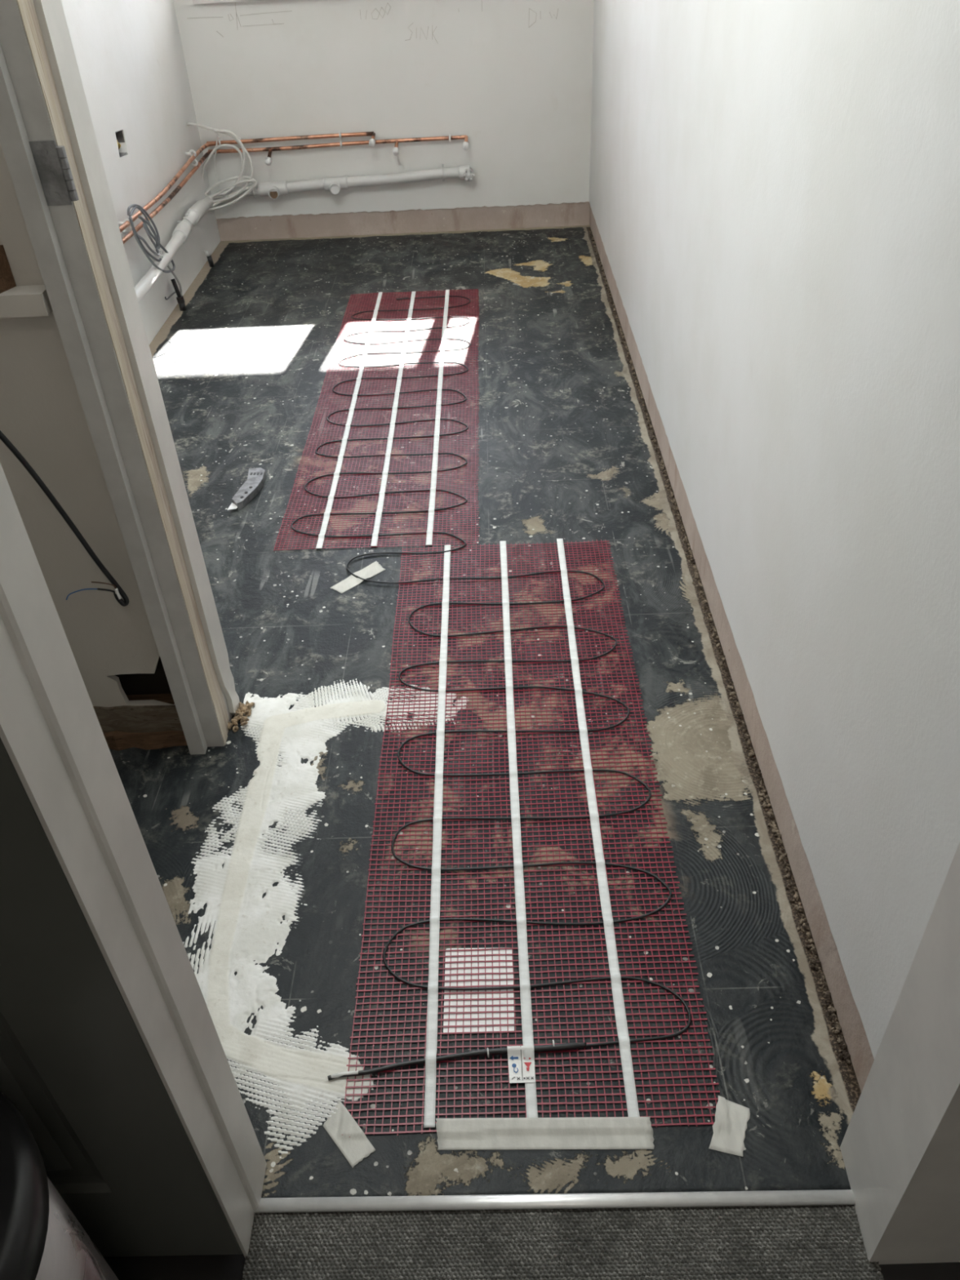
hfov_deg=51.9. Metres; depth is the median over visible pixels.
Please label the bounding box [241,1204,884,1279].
carpet
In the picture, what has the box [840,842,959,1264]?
wall
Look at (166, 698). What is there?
trim
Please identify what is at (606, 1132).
tape
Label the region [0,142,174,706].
wall partition
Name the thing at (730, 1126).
tape
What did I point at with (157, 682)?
hole
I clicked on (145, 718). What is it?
baseboard
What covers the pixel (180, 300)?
pipe stub
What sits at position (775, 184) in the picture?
wall
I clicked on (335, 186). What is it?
outlet
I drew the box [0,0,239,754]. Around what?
door frame
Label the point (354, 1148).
tape
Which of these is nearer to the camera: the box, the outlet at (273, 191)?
the box
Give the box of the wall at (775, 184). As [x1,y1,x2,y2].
[589,0,959,1058]
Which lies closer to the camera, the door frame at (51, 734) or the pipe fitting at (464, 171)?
the door frame at (51, 734)
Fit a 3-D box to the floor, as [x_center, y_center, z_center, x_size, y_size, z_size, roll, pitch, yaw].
[-0.398,0.041,2.125,3.500,0.050,6.095,-2,38,1]
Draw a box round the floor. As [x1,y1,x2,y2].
[103,225,959,1279]
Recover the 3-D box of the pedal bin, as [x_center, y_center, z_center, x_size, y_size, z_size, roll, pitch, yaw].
[-0.487,0.654,0.893,0.310,0.535,0.310,-2,38,1]
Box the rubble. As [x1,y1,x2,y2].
[227,701,254,732]
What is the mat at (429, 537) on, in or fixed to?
on the floor
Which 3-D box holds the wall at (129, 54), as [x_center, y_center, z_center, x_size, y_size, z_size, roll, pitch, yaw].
[-1.265,-1.809,2.555,0.060,2.440,3.308,-2,38,1]
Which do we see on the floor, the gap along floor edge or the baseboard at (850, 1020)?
the gap along floor edge
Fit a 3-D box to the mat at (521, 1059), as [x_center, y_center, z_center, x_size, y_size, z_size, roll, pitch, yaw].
[0.018,0.198,1.845,0.621,0.013,1.434,-2,38,1]
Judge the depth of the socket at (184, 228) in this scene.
3.79 m
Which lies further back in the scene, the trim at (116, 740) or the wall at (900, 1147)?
the trim at (116, 740)
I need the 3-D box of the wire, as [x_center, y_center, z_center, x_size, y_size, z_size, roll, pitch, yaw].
[-1.118,-1.031,3.495,0.038,0.002,0.156,4,39,9]
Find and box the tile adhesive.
[182,678,468,1158]
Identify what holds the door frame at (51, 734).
in the wall
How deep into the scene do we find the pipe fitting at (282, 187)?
4.31 m
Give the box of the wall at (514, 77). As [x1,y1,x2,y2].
[173,0,594,218]
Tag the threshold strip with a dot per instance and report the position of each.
(840, 1197)
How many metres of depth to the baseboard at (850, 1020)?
1.75 m
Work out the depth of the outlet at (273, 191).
4.30 m
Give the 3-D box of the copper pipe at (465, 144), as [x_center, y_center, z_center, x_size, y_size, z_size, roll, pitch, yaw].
[-0.624,-1.641,3.644,1.157,0.074,1.602,-2,38,1]
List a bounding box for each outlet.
[268,186,279,199]
[329,181,340,195]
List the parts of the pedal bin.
lid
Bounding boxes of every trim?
[103,730,187,751]
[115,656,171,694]
[126,693,174,704]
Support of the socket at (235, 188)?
attached to the pipe at (197, 211)
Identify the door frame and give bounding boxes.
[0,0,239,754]
[0,462,266,1258]
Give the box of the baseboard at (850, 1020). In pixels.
[589,206,874,1092]
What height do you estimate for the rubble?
0.020 m
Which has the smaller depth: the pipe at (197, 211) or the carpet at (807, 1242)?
the carpet at (807, 1242)
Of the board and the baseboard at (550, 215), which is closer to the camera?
the board
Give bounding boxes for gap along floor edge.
[588,228,851,1064]
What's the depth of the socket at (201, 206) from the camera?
3.95 m
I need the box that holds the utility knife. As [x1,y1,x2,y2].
[226,467,266,510]
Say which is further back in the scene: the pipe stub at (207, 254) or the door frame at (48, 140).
the pipe stub at (207, 254)
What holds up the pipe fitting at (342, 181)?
attached to the pipe at (197, 211)
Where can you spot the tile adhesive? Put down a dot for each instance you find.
(248, 928)
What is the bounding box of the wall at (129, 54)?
[61,0,220,344]
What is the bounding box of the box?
[115,129,126,156]
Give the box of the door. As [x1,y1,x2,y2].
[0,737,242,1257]
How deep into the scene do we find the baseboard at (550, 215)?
4.47 m
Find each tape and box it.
[323,1099,375,1167]
[330,560,385,593]
[435,1116,653,1150]
[708,1095,750,1156]
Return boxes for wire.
[151,340,171,357]
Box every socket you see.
[172,222,191,243]
[185,199,208,224]
[217,187,239,202]
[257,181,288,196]
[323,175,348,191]
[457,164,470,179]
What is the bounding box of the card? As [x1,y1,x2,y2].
[443,947,514,1034]
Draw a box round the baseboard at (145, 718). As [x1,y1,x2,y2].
[93,705,182,733]
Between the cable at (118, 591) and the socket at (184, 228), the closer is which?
the cable at (118, 591)
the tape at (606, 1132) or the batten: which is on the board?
the batten
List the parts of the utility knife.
blade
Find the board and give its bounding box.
[0,284,52,318]
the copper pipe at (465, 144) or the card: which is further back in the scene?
the copper pipe at (465, 144)
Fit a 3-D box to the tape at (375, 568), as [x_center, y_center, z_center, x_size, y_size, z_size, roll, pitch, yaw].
[-0.282,-0.148,2.312,0.044,0.004,0.147,29,48,34]
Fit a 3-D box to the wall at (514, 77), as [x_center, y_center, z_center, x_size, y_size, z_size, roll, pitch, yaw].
[-0.380,-2.846,3.725,1.843,2.324,0.014,-2,38,1]
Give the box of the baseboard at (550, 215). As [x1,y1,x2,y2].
[216,201,590,240]
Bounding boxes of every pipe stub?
[164,278,186,311]
[204,249,213,266]
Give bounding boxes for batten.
[0,244,16,293]
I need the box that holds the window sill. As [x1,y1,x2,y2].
[192,0,265,4]
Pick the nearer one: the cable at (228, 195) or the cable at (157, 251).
the cable at (157, 251)
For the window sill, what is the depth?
3.92 m
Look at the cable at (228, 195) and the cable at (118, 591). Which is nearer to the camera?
the cable at (118, 591)
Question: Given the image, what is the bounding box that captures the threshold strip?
[253,1189,855,1213]
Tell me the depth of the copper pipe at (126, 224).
4.21 m
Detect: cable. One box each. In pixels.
[0,430,128,606]
[127,204,182,295]
[186,122,257,210]
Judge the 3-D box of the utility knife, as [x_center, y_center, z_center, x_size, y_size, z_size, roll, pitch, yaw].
[-0.621,-0.404,2.647,0.055,0.022,0.210,2,38,6]
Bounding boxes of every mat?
[273,288,479,577]
[327,538,719,1137]
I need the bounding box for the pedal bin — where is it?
[0,1091,118,1279]
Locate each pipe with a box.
[118,131,375,232]
[121,133,468,244]
[134,164,474,302]

